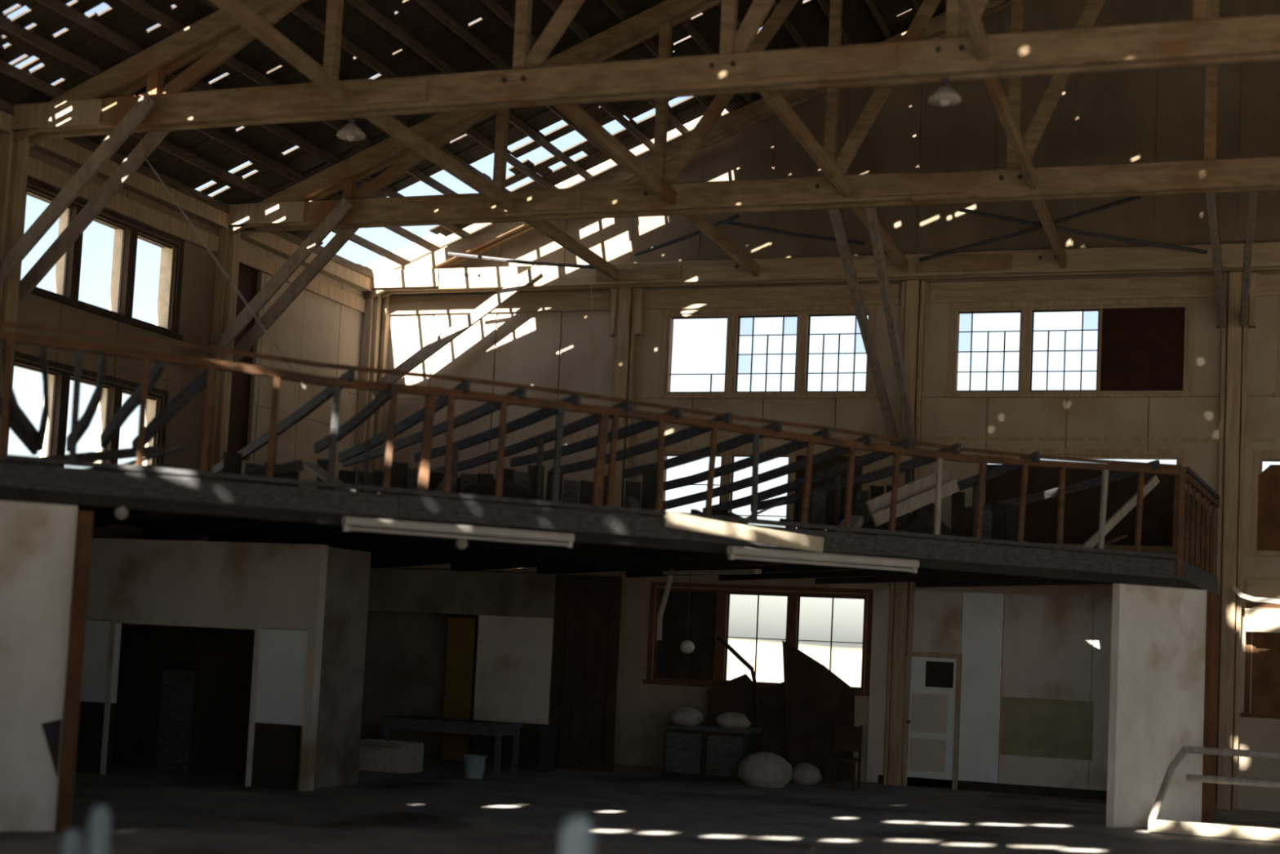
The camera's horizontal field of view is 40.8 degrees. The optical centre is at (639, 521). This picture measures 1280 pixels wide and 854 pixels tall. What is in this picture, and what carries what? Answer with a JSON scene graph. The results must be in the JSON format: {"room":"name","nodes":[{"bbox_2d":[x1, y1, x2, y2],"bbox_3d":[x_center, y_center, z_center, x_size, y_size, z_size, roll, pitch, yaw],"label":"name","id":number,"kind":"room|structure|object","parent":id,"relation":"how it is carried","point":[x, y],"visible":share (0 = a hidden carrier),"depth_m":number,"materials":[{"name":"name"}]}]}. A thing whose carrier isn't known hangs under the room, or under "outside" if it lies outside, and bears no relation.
{"room":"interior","nodes":[
{"label":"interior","id":0,"kind":"room"},
{"bbox_2d":[0,499,93,832],"bbox_3d":[-6.753,1.265,15.632,3.224,3.060,0.239,5,-4,-24],"label":"wall","id":1,"kind":"structure","parent":0,"point":[37,544],"depth_m":16.09,"materials":[{"name":"paint"}]},
{"bbox_2d":[0,110,382,541],"bbox_3d":[-9.765,-1.403,16.891,0.460,8.270,29.640,1,-4,19],"label":"wall","id":2,"kind":"structure","parent":0,"point":[334,320],"depth_m":25.98,"materials":[{"name":"brown wood"}]},
{"bbox_2d":[6,351,168,475],"bbox_3d":[-7.578,-1.145,23.417,0.330,1.810,3.520,1,-4,19],"label":"window","id":3,"kind":"structure","parent":2,"relation":"in","point":[55,442],"depth_m":23.06,"materials":[{"name":"paint"}]},
{"bbox_2d":[19,176,184,339],"bbox_3d":[-7.438,-3.560,23.660,0.330,1.470,3.670,1,-4,19],"label":"window","id":4,"kind":"structure","parent":2,"relation":"in","point":[68,268],"depth_m":24.13,"materials":[{"name":"paint"}]},
{"bbox_2d":[0,0,1279,300],"bbox_3d":[5.903,-6.569,17.048,29.181,8.112,0.590,1,-4,19],"label":"roof truss","id":5,"kind":"object","parent":2,"relation":"attached to","point":[101,104],"visible":0.93,"depth_m":19.39,"materials":[{"name":"wood"}]},
{"bbox_2d":[144,156,306,390],"bbox_3d":[-4.768,-2.958,19.311,0.022,3.438,5.078,6,-5,-36],"label":"wire","id":6,"kind":"object","parent":5,"relation":"hanging from","point":[145,158],"visible":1,"depth_m":19.05,"materials":[{"name":"grey metal"}]},
{"bbox_2d":[208,0,349,104],"bbox_3d":[-4.175,-5.288,17.726,0.090,0.530,4.714,1,-4,19],"label":"strut","id":7,"kind":"object","parent":5,"relation":"attached to","point":[237,10],"visible":1,"depth_m":18.57,"materials":[{"name":"brown wood"}]},
{"bbox_2d":[336,115,365,141],"bbox_3d":[-3.377,-4.600,20.150,0.340,0.290,0.340,1,-4,19],"label":"pendant lamp","id":8,"kind":"object","parent":5,"relation":"hanging from","point":[350,131],"visible":1,"depth_m":20.09,"materials":[{"name":"grey metal"}]},
{"bbox_2d":[348,115,355,124],"bbox_3d":[-3.373,-4.695,20.157,0.065,0.100,0.065,-1,-5,42],"label":"socket","id":9,"kind":"object","parent":8,"relation":"attached to","point":[352,118],"depth_m":20.13,"materials":[{"name":"black metal"}]},
{"bbox_2d":[569,39,923,65],"bbox_3d":[6.961,-4.976,16.839,26.480,0.110,0.060,1,-4,19],"label":"conduit pipe","id":10,"kind":"object","parent":5,"relation":"attached to","point":[922,39],"visible":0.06,"depth_m":19.04,"materials":[{"name":"grey metal"}]},
{"bbox_2d":[928,77,960,106],"bbox_3d":[3.160,-4.454,17.841,0.340,0.290,0.340,1,-4,19],"label":"pendant lamp","id":11,"kind":"object","parent":5,"relation":"hanging from","point":[944,95],"visible":1,"depth_m":17.78,"materials":[{"name":"grey metal"}]},
{"bbox_2d":[942,77,948,85],"bbox_3d":[3.165,-4.548,17.848,0.065,0.100,0.065,3,-4,-3],"label":"socket","id":12,"kind":"object","parent":11,"relation":"attached to","point":[944,80],"depth_m":17.82,"materials":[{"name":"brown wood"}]},
{"bbox_2d":[957,0,988,61],"bbox_3d":[2.726,-5.133,15.288,0.090,0.530,4.714,1,-4,19],"label":"strut","id":13,"kind":"object","parent":5,"relation":"attached to","point":[968,7],"visible":1,"depth_m":16.81,"materials":[{"name":"brown wood"}]},
{"bbox_2d":[207,0,1279,362],"bbox_3d":[7.511,-6.166,21.627,29.181,8.112,0.590,1,-4,19],"label":"roof truss","id":14,"kind":"object","parent":2,"relation":"attached to","point":[297,207],"visible":0.79,"depth_m":23.96,"materials":[{"name":"wood"}]},
{"bbox_2d":[364,115,513,211],"bbox_3d":[-2.571,-4.722,22.483,0.090,0.230,4.402,1,-4,19],"label":"strut","id":15,"kind":"object","parent":14,"relation":"attached to","point":[388,124],"visible":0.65,"depth_m":22.38,"materials":[{"name":"brown wood"}]},
{"bbox_2d":[552,103,676,204],"bbox_3d":[-0.271,-4.670,21.671,0.090,0.230,4.402,1,-4,19],"label":"strut","id":16,"kind":"object","parent":14,"relation":"attached to","point":[577,115],"visible":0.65,"depth_m":21.54,"materials":[{"name":"brown wood"}]},
{"bbox_2d":[682,214,759,276],"bbox_3d":[1.225,-4.282,26.110,0.090,0.230,4.102,1,-4,19],"label":"strut","id":17,"kind":"object","parent":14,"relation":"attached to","point":[700,222],"visible":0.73,"depth_m":26.18,"materials":[{"name":"brown wood"}]},
{"bbox_2d":[758,90,850,197],"bbox_3d":[2.030,-4.619,20.858,0.090,0.230,4.402,1,-4,19],"label":"strut","id":18,"kind":"object","parent":14,"relation":"attached to","point":[775,100],"visible":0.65,"depth_m":20.72,"materials":[{"name":"brown wood"}]},
{"bbox_2d":[827,208,898,444],"bbox_3d":[3.320,-2.803,25.324,0.103,2.962,4.554,1,-4,21],"label":"brace","id":19,"kind":"object","parent":14,"relation":"attached to","point":[836,220],"visible":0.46,"depth_m":25.06,"materials":[{"name":"brown wood"}]},
{"bbox_2d":[851,208,908,272],"bbox_3d":[3.525,-4.231,25.297,0.090,0.230,4.102,1,-4,19],"label":"strut","id":20,"kind":"object","parent":14,"relation":"attached to","point":[889,246],"visible":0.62,"depth_m":25.85,"materials":[{"name":"brown wood"}]},
{"bbox_2d":[865,207,917,448],"bbox_3d":[3.700,-2.795,25.190,0.102,2.962,4.553,1,-4,18],"label":"brace","id":21,"kind":"object","parent":14,"relation":"attached to","point":[871,212],"visible":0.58,"depth_m":24.92,"materials":[{"name":"brown wood"}]},
{"bbox_2d":[982,78,1037,189],"bbox_3d":[4.330,-4.567,20.046,0.090,0.230,4.402,1,-4,19],"label":"strut","id":22,"kind":"object","parent":14,"relation":"attached to","point":[994,88],"visible":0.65,"depth_m":19.89,"materials":[{"name":"brown wood"}]},
{"bbox_2d":[1031,200,1066,267],"bbox_3d":[5.825,-4.179,24.485,0.090,0.230,4.102,1,-4,19],"label":"strut","id":23,"kind":"object","parent":14,"relation":"attached to","point":[1040,206],"visible":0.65,"depth_m":24.46,"materials":[{"name":"brown wood"}]},
{"bbox_2d":[1205,192,1226,326],"bbox_3d":[7.965,-3.647,23.766,0.101,1.087,4.490,1,-4,21],"label":"brace","id":24,"kind":"object","parent":14,"relation":"attached to","point":[1211,197],"visible":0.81,"depth_m":23.55,"materials":[{"name":"brown wood"}]},
{"bbox_2d":[1240,191,1257,326],"bbox_3d":[8.345,-3.638,23.632,0.101,1.087,4.489,1,-4,18],"label":"brace","id":25,"kind":"object","parent":14,"relation":"attached to","point":[1251,197],"visible":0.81,"depth_m":23.41,"materials":[{"name":"brown wood"}]},
{"bbox_2d":[58,537,328,791],"bbox_3d":[-5.887,1.769,22.127,3.960,3.060,0.165,1,-4,19],"label":"wall partition","id":26,"kind":"structure","parent":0,"point":[245,585],"depth_m":21.87,"materials":[{"name":"paint"}]},
{"bbox_2d":[86,546,371,789],"bbox_3d":[-5.691,1.833,22.896,3.800,3.060,1.400,1,-4,19],"label":"wall","id":27,"kind":"structure","parent":0,"point":[183,702],"depth_m":23.49,"materials":[{"name":"paint"}]},
{"bbox_2d":[0,0,946,278],"bbox_3d":[-2.870,-8.308,14.803,15.160,6.256,29.983,1,-4,19],"label":"roof","id":28,"kind":"structure","parent":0,"point":[423,37],"depth_m":24.17,"materials":[{"name":"brown wood"}]},
{"bbox_2d":[634,214,738,256],"bbox_3d":[0.692,-4.468,27.025,0.060,0.082,3.223,5,-5,-28],"label":"rod","id":29,"kind":"object","parent":28,"relation":"attached to","point":[735,216],"visible":0.81,"depth_m":27.06,"materials":[{"name":"grey metal"}]},
{"bbox_2d":[725,221,865,244],"bbox_3d":[2.385,-4.429,26.451,2.433,0.082,0.060,4,-4,-23],"label":"rod","id":30,"kind":"object","parent":28,"relation":"attached to","point":[731,223],"visible":1,"depth_m":26.39,"materials":[{"name":"grey metal"}]},
{"bbox_2d":[360,568,622,771],"bbox_3d":[-2.777,2.377,28.567,5.560,3.060,1.280,1,-4,19],"label":"wall","id":31,"kind":"structure","parent":0,"point":[560,668],"depth_m":27.68,"materials":[{"name":"paint"}]},
{"bbox_2d":[440,617,475,760],"bbox_3d":[-2.951,2.697,27.824,0.460,2.300,0.100,1,-4,19],"label":"door","id":32,"kind":"structure","parent":31,"relation":"in","point":[461,631],"depth_m":27.84,"materials":[{"name":"wood"}]},
{"bbox_2d":[0,320,1219,594],"bbox_3d":[-1.204,-0.580,19.617,14.549,1.708,17.753,1,-4,19],"label":"mezzanine","id":33,"kind":"object","parent":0,"point":[166,507],"visible":0.84,"depth_m":19.71,"materials":[{"name":"brown wood"}]},
{"bbox_2d":[0,444,164,466],"bbox_3d":[-5.708,-0.652,17.540,1.682,0.420,0.050,5,-5,-25],"label":"plank","id":34,"kind":"object","parent":33,"relation":"on","point":[125,453],"visible":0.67,"depth_m":17.64,"materials":[{"name":"brown wood"}]},
{"bbox_2d":[114,506,128,519],"bbox_3d":[-4.975,-0.159,16.536,0.130,0.270,0.130,1,-4,19],"label":"bulb","id":35,"kind":"object","parent":33,"relation":"attached to","point":[121,513],"visible":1,"depth_m":16.48,"materials":[{"name":"white glass"}]},
{"bbox_2d":[84,462,172,474],"bbox_3d":[-5.442,-0.498,17.328,1.439,0.311,0.050,5,-5,-25],"label":"plank","id":36,"kind":"object","parent":33,"relation":"on","point":[170,464],"visible":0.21,"depth_m":17.53,"materials":[{"name":"brown wood"}]},
{"bbox_2d":[102,444,186,471],"bbox_3d":[-5.005,-0.619,17.267,0.859,0.369,0.140,4,-4,-13],"label":"plank","id":37,"kind":"object","parent":33,"relation":"on","point":[183,446],"visible":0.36,"depth_m":17.25,"materials":[{"name":"brown wood"}]},
{"bbox_2d":[234,459,304,482],"bbox_3d":[-3.796,-0.500,17.595,0.711,0.294,0.080,2,-4,4],"label":"plank","id":38,"kind":"object","parent":33,"relation":"on","point":[296,465],"visible":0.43,"depth_m":17.55,"materials":[{"name":"wood"}]},
{"bbox_2d":[302,462,355,491],"bbox_3d":[-3.310,-0.461,18.357,0.781,0.370,0.200,-1,-5,41],"label":"plank","id":39,"kind":"object","parent":33,"relation":"on","point":[314,468],"visible":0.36,"depth_m":18.41,"materials":[{"name":"grey wood"}]},
{"bbox_2d":[377,492,400,494],"bbox_3d":[-2.671,-0.282,18.247,0.200,0.061,0.841,4,-4,-13],"label":"plank","id":40,"kind":"object","parent":33,"relation":"on","point":[378,492],"visible":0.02,"depth_m":17.84,"materials":[{"name":"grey wood"}]},
{"bbox_2d":[222,431,657,515],"bbox_3d":[-2.184,-0.580,20.201,5.363,1.061,0.118,5,-5,-25],"label":"wall","id":41,"kind":"structure","parent":33,"relation":"on","point":[533,480],"depth_m":20.37,"materials":[{"name":"brown wood"}]},
{"bbox_2d":[434,476,457,498],"bbox_3d":[-2.103,-0.365,18.671,0.140,0.337,0.878,3,-4,1],"label":"plank","id":42,"kind":"object","parent":33,"relation":"on","point":[453,479],"visible":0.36,"depth_m":18.69,"materials":[{"name":"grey wood"}]},
{"bbox_2d":[342,515,574,547],"bbox_3d":[-1.851,0.109,17.826,2.498,0.150,0.130,5,-5,-25],"label":"fluorescent light","id":43,"kind":"object","parent":33,"relation":"attached to","point":[347,521],"visible":1,"depth_m":17.75,"materials":[{"name":"white metal"}]},
{"bbox_2d":[455,533,467,549],"bbox_3d":[-1.864,0.151,18.018,0.130,0.270,0.130,1,-4,19],"label":"bulb","id":44,"kind":"object","parent":33,"relation":"attached to","point":[460,544],"visible":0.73,"depth_m":17.97,"materials":[{"name":"white glass"}]},
{"bbox_2d":[448,477,545,506],"bbox_3d":[-1.569,-0.300,19.394,1.372,0.405,0.900,5,-5,-32],"label":"rubble heap","id":45,"kind":"object","parent":33,"relation":"on","point":[511,489],"visible":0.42,"depth_m":19.22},
{"bbox_2d":[648,500,669,516],"bbox_3d":[0.223,-0.143,19.907,0.140,0.294,0.990,2,-4,6],"label":"plank","id":46,"kind":"object","parent":33,"relation":"on","point":[665,503],"visible":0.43,"depth_m":20.05,"materials":[{"name":"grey wood"}]},
{"bbox_2d":[656,568,673,639],"bbox_3d":[0.387,1.193,26.560,0.230,1.267,0.090,1,-4,19],"label":"pipe","id":47,"kind":"object","parent":33,"relation":"hanging from","point":[660,616],"visible":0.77,"depth_m":26.52,"materials":[{"name":"grey metal"}]},
{"bbox_2d":[680,575,694,653],"bbox_3d":[0.770,1.340,27.051,0.240,1.454,0.234,1,-4,19],"label":"globe lamp","id":48,"kind":"object","parent":33,"relation":"hanging from","point":[686,646],"visible":0.95,"depth_m":26.94,"materials":[{"name":"white glass"}]},
{"bbox_2d":[690,508,704,514],"bbox_3d":[0.821,-0.047,20.560,0.080,0.251,0.780,5,-5,-27],"label":"plank","id":49,"kind":"object","parent":33,"relation":"on","point":[692,511],"visible":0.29,"depth_m":20.81,"materials":[{"name":"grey wood"}]},
{"bbox_2d":[662,568,761,575],"bbox_3d":[1.012,0.725,24.826,0.100,0.060,2.335,5,-5,-32],"label":"batten","id":50,"kind":"object","parent":33,"relation":"hanging from","point":[734,571],"visible":1,"depth_m":24.69,"materials":[{"name":"grey wood"}]},
{"bbox_2d":[711,508,748,524],"bbox_3d":[0.968,-0.021,20.615,0.904,0.263,0.964,1,-4,19],"label":"rubble heap","id":51,"kind":"object","parent":33,"relation":"on","point":[725,513],"visible":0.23,"depth_m":20.46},
{"bbox_2d":[663,511,824,552],"bbox_3d":[1.180,0.111,19.190,1.929,0.336,0.089,4,-4,-20],"label":"plank","id":52,"kind":"object","parent":33,"relation":"on","point":[673,520],"visible":1,"depth_m":19.14,"materials":[{"name":"paint"}]},
{"bbox_2d":[733,499,785,523],"bbox_3d":[1.378,-0.100,20.208,0.637,0.359,0.140,3,-4,-7],"label":"plank","id":53,"kind":"object","parent":33,"relation":"on","point":[783,500],"visible":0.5,"depth_m":20.16,"materials":[{"name":"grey wood"}]},
{"bbox_2d":[779,518,826,530],"bbox_3d":[1.998,0.055,20.964,0.140,0.217,0.753,6,-5,-37],"label":"plank","id":54,"kind":"object","parent":33,"relation":"on","point":[780,519],"visible":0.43,"depth_m":21.10,"materials":[{"name":"wood"}]},
{"bbox_2d":[726,546,919,573],"bbox_3d":[2.123,0.434,19.722,2.499,0.150,0.130,5,-5,-25],"label":"batten","id":55,"kind":"object","parent":33,"relation":"attached to","point":[731,551],"visible":1,"depth_m":19.65,"materials":[{"name":"white metal"}]},
{"bbox_2d":[836,515,862,533],"bbox_3d":[2.560,0.040,20.987,0.200,0.301,0.760,2,-4,17],"label":"plank","id":56,"kind":"object","parent":33,"relation":"on","point":[856,521],"visible":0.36,"depth_m":20.99,"materials":[{"name":"grey wood"}]},
{"bbox_2d":[855,507,957,541],"bbox_3d":[3.366,0.054,21.758,1.674,0.504,0.900,5,-5,-29],"label":"rubble heap","id":57,"kind":"object","parent":33,"relation":"on","point":[920,521],"visible":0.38,"depth_m":21.52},
{"bbox_2d":[866,467,950,513],"bbox_3d":[3.400,-0.400,21.798,1.234,0.669,0.050,5,-5,-25],"label":"board","id":58,"kind":"object","parent":57,"relation":"on","point":[904,491],"visible":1,"depth_m":21.77,"materials":[{"name":"grey wood"}]},
{"bbox_2d":[871,479,959,526],"bbox_3d":[3.459,-0.246,21.597,1.296,0.687,0.050,5,-5,-25],"label":"board","id":59,"kind":"object","parent":57,"relation":"on","point":[926,497],"visible":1,"depth_m":21.56,"materials":[{"name":"grey wood"}]},
{"bbox_2d":[796,462,1017,546],"bbox_3d":[3.644,-0.152,22.984,3.525,1.151,0.118,5,-5,-25],"label":"debris pile","id":60,"kind":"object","parent":33,"relation":"on","point":[993,526],"depth_m":23.11,"materials":[{"name":"brown wood"}]},
{"bbox_2d":[1008,530,1033,547],"bbox_3d":[4.895,0.235,22.094,0.080,0.296,0.915,3,-4,-3],"label":"plank","id":61,"kind":"object","parent":33,"relation":"on","point":[1014,534],"visible":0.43,"depth_m":22.35,"materials":[{"name":"brown wood"}]},
{"bbox_2d":[1088,533,1127,552],"bbox_3d":[6.100,0.317,22.785,0.712,0.343,0.080,3,-4,-9],"label":"plank","id":62,"kind":"object","parent":33,"relation":"on","point":[1123,535],"visible":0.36,"depth_m":22.79,"materials":[{"name":"brown wood"}]},
{"bbox_2d":[1080,475,1159,552],"bbox_3d":[6.144,-0.091,22.047,1.262,1.112,0.050,5,-5,-25],"label":"leaning stick","id":63,"kind":"object","parent":33,"relation":"on","point":[1153,481],"visible":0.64,"depth_m":22.04,"materials":[{"name":"grey wood"}]},
{"bbox_2d":[0,751,1279,853],"bbox_3d":[3.811,3.177,11.740,29.680,0.300,29.680,1,-4,19],"label":"floor","id":64,"kind":"structure","parent":0,"point":[631,809],"depth_m":20.05,"materials":[{"name":"concrete"}]},
{"bbox_2d":[60,828,82,853],"bbox_3d":[-2.748,1.968,8.237,0.084,0.988,0.080,1,-4,19],"label":"stake","id":65,"kind":"object","parent":64,"relation":"on","point":[71,843],"visible":1,"depth_m":8.24,"materials":[{"name":"blue paint"}]},
{"bbox_2d":[86,804,111,853],"bbox_3d":[-2.604,1.909,8.191,0.084,1.114,0.080,1,-4,19],"label":"stake","id":66,"kind":"object","parent":64,"relation":"on","point":[99,828],"visible":1,"depth_m":8.19,"materials":[{"name":"blue paint"}]},
{"bbox_2d":[358,738,423,773],"bbox_3d":[-3.711,3.402,25.056,0.900,0.430,0.670,1,-4,19],"label":"cardboard box","id":67,"kind":"object","parent":64,"relation":"on","point":[380,755],"visible":0.8,"depth_m":24.89,"materials":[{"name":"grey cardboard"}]},
{"bbox_2d":[381,715,522,774],"bbox_3d":[-2.845,3.348,25.911,1.960,0.740,0.800,1,-4,19],"label":"work table","id":68,"kind":"object","parent":64,"relation":"on","point":[405,722],"visible":0.79,"depth_m":25.68,"materials":[{"name":"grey wood"}]},
{"bbox_2d":[462,754,488,778],"bbox_3d":[-2.362,3.483,24.524,0.374,0.320,0.364,1,-4,19],"label":"bucket","id":69,"kind":"object","parent":64,"relation":"on","point":[473,764],"visible":1,"depth_m":24.40,"materials":[{"name":"blue paint"}]},
{"bbox_2d":[473,723,558,772],"bbox_3d":[-1.932,3.457,26.538,1.203,0.700,0.500,1,-4,19],"label":"bench","id":70,"kind":"object","parent":64,"relation":"on","point":[547,732],"visible":0.6,"depth_m":26.34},
{"bbox_2d":[559,813,594,853],"bbox_3d":[-0.296,1.890,7.382,0.126,1.256,0.120,1,-4,19],"label":"stake","id":71,"kind":"object","parent":64,"relation":"on","point":[577,833],"visible":1,"depth_m":7.37,"materials":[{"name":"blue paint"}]},
{"bbox_2d":[660,723,761,782],"bbox_3d":[1.079,3.550,26.535,1.412,0.800,0.700,1,-4,19],"label":"cabinet","id":72,"kind":"object","parent":64,"relation":"on","point":[702,752],"depth_m":26.25,"materials":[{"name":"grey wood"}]},
{"bbox_2d":[667,706,704,725],"bbox_3d":[0.726,3.001,26.671,0.539,0.280,0.451,1,-4,19],"label":"cloth sack","id":73,"kind":"object","parent":72,"relation":"on","point":[684,715],"visible":1,"depth_m":26.50,"materials":[{"name":"beige fabric"}]},
{"bbox_2d":[715,711,751,728],"bbox_3d":[1.437,3.034,26.390,0.535,0.240,0.455,1,-4,19],"label":"cloth sack","id":74,"kind":"object","parent":72,"relation":"on","point":[728,719],"visible":1,"depth_m":26.24,"materials":[{"name":"beige fabric"}]},
{"bbox_2d":[706,673,786,760],"bbox_3d":[1.723,3.305,27.564,1.402,1.736,0.020,1,-4,19],"label":"leaning board","id":75,"kind":"object","parent":64,"relation":"on","point":[737,694],"visible":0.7,"depth_m":27.52,"materials":[{"name":"brown wood"}]},
{"bbox_2d":[737,751,792,787],"bbox_3d":[1.868,3.666,25.528,0.828,0.500,0.599,1,-4,19],"label":"cloth sack","id":76,"kind":"object","parent":64,"relation":"on","point":[761,769],"visible":1,"depth_m":25.30,"materials":[{"name":"beige fabric"}]},
{"bbox_2d":[791,762,822,784],"bbox_3d":[2.545,3.851,26.405,0.491,0.320,0.470,1,-4,19],"label":"cloth sack","id":77,"kind":"object","parent":64,"relation":"on","point":[804,773],"visible":0.95,"depth_m":26.24,"materials":[{"name":"beige fabric"}]},
{"bbox_2d":[782,640,854,780],"bbox_3d":[2.787,2.984,27.059,1.219,2.194,0.020,1,-4,19],"label":"leaning board","id":78,"kind":"object","parent":64,"relation":"on","point":[816,699],"visible":0.7,"depth_m":27.06,"materials":[{"name":"brown wood"}]},
{"bbox_2d":[826,723,862,790],"bbox_3d":[3.062,3.514,25.766,0.440,0.952,0.460,1,-4,19],"label":"wooden chair","id":79,"kind":"object","parent":64,"relation":"on","point":[846,738],"visible":1,"depth_m":25.92,"materials":[{"name":"brown wood"}]},
{"bbox_2d":[1147,746,1279,841],"bbox_3d":[7.999,3.301,20.564,3.674,1.063,0.140,1,-4,19],"label":"railing","id":80,"kind":"object","parent":64,"relation":"on","point":[1154,825],"visible":1,"depth_m":20.88,"materials":[{"name":"metal"}]},
{"bbox_2d":[368,0,1279,812],"bbox_3d":[8.986,-3.099,25.992,29.580,14.722,0.420,1,-4,19],"label":"wall","id":81,"kind":"structure","parent":0,"point":[534,338],"depth_m":27.45,"materials":[{"name":"brown wood"}]},
{"bbox_2d":[642,581,873,696],"bbox_3d":[1.935,1.887,28.120,3.840,1.700,0.250,1,-4,19],"label":"window","id":82,"kind":"structure","parent":81,"relation":"in","point":[706,666],"depth_m":28.40,"materials":[{"name":"wood"}]},
{"bbox_2d":[716,635,759,719],"bbox_3d":[1.634,2.520,27.899,0.220,1.325,1.004,6,-5,-42],"label":"stick","id":83,"kind":"object","parent":82,"relation":"attached to","point":[720,638],"visible":1,"depth_m":27.73,"materials":[{"name":"brown wood"}]},
{"bbox_2d":[655,445,871,528],"bbox_3d":[1.981,-0.366,28.302,3.750,1.740,0.250,1,-4,19],"label":"window","id":84,"kind":"structure","parent":81,"relation":"in","point":[726,458],"depth_m":28.10,"materials":[{"name":"wood"}]},
{"bbox_2d":[654,305,877,399],"bbox_3d":[2.096,-2.792,28.475,3.750,1.530,0.250,1,-4,19],"label":"window","id":85,"kind":"structure","parent":81,"relation":"in","point":[803,322],"depth_m":28.46,"materials":[{"name":"wood"}]},
{"bbox_2d":[367,0,1279,396],"bbox_3d":[9.015,-5.859,25.900,29.179,7.975,0.390,1,-4,19],"label":"roof truss","id":86,"kind":"object","parent":81,"relation":"attached to","point":[430,273],"visible":0.72,"depth_m":28.35,"materials":[{"name":"wood"}]},
{"bbox_2d":[447,252,596,269],"bbox_3d":[-1.889,-4.390,28.953,2.724,0.209,0.060,2,-4,4],"label":"rod","id":87,"kind":"object","parent":86,"relation":"attached to","point":[535,263],"visible":0.78,"depth_m":28.94,"materials":[{"name":"grey metal"}]},
{"bbox_2d":[524,220,618,279],"bbox_3d":[-1.075,-4.334,26.922,0.090,0.230,4.102,1,-4,19],"label":"strut","id":88,"kind":"object","parent":86,"relation":"attached to","point":[547,228],"visible":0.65,"depth_m":26.99,"materials":[{"name":"brown wood"}]},
{"bbox_2d":[610,281,613,336],"bbox_3d":[-0.482,-3.578,28.902,0.058,0.930,0.012,1,-4,19],"label":"hanging wire","id":89,"kind":"object","parent":86,"relation":"hanging from","point":[611,282],"visible":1,"depth_m":28.90,"materials":[{"name":"black metal"}]},
{"bbox_2d":[918,195,1141,262],"bbox_3d":[5.615,-4.283,25.294,0.060,0.230,4.362,5,-5,-33],"label":"rod","id":90,"kind":"object","parent":86,"relation":"attached to","point":[1133,197],"visible":0.91,"depth_m":25.19,"materials":[{"name":"grey metal"}]},
{"bbox_2d":[959,208,1207,253],"bbox_3d":[6.514,-4.246,25.158,4.027,0.237,0.060,4,-4,-15],"label":"rod","id":91,"kind":"object","parent":86,"relation":"attached to","point":[961,210],"visible":1,"depth_m":25.15,"materials":[{"name":"grey metal"}]},
{"bbox_2d":[942,297,1195,398],"bbox_3d":[6.682,-2.690,26.855,3.820,1.530,0.250,1,-4,19],"label":"window","id":92,"kind":"structure","parent":81,"relation":"in","point":[1141,350],"depth_m":26.59,"materials":[{"name":"wood"}]},
{"bbox_2d":[976,448,1186,553],"bbox_3d":[6.783,-0.338,26.613,3.230,1.580,0.250,1,-4,19],"label":"window","id":93,"kind":"structure","parent":81,"relation":"in","point":[1082,511],"depth_m":26.55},
{"bbox_2d":[1231,585,1279,604],"bbox_3d":[9.246,1.096,25.212,1.121,0.291,0.100,1,-4,19],"label":"pipe","id":94,"kind":"object","parent":81,"relation":"attached to","point":[1234,588],"visible":1,"depth_m":25.24,"materials":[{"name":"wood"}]},
{"bbox_2d":[1240,602,1279,719],"bbox_3d":[10.749,2.084,25.007,3.780,1.700,0.250,1,-4,19],"label":"window","id":95,"kind":"structure","parent":81,"relation":"in","point":[1265,675],"depth_m":25.51,"materials":[{"name":"brown wood"}]},
{"bbox_2d":[1244,608,1279,632],"bbox_3d":[9.360,1.453,25.247,0.932,0.340,0.100,1,-4,19],"label":"board","id":96,"kind":"object","parent":81,"relation":"attached to","point":[1268,620],"visible":1,"depth_m":25.27,"materials":[{"name":"paint"}]},
{"bbox_2d":[1247,449,1279,555],"bbox_3d":[10.879,-0.246,25.166,3.740,1.580,0.250,1,-4,19],"label":"window","id":97,"kind":"structure","parent":81,"relation":"in","point":[1268,516],"depth_m":25.64,"materials":[{"name":"wood"}]},
{"bbox_2d":[1272,296,1279,396],"bbox_3d":[11.302,-2.586,25.224,3.780,1.530,0.250,1,-4,19],"label":"window","id":98,"kind":"structure","parent":81,"relation":"in","point":[1277,393],"depth_m":25.75,"materials":[{"name":"wood"}]},
{"bbox_2d":[866,589,1112,799],"bbox_3d":[6.032,2.647,26.481,5.050,3.060,0.120,1,-4,19],"label":"wall","id":99,"kind":"structure","parent":0,"point":[1030,723],"depth_m":26.51,"materials":[{"name":"paint"}]},
{"bbox_2d":[901,650,962,789],"bbox_3d":[4.510,3.086,26.897,0.960,2.100,0.110,1,-4,19],"label":"door","id":100,"kind":"structure","parent":99,"relation":"attached to","point":[934,731],"depth_m":26.88,"materials":[{"name":"paint"}]},
{"bbox_2d":[1106,583,1219,827],"bbox_3d":[6.696,2.359,21.995,1.578,3.060,0.240,5,-5,-25],"label":"wall","id":101,"kind":"structure","parent":0,"point":[1163,691],"depth_m":21.96,"materials":[{"name":"paint"}]},
{"label":"outside","id":102,"kind":"structure","parent":0,"visible":0},
{"bbox_2d":[726,657,862,687],"bbox_3d":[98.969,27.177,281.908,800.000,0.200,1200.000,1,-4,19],"label":"ground","id":103,"kind":"structure","parent":102,"point":[766,670],"depth_m":205.24,"materials":[{"name":"white"}]},
{"bbox_2d":[727,639,862,664],"bbox_3d":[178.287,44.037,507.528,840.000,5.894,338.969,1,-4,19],"label":"hills","id":104,"kind":"structure","parent":103,"relation":"on","point":[746,649],"depth_m":497.78,"materials":[{"name":"white"}]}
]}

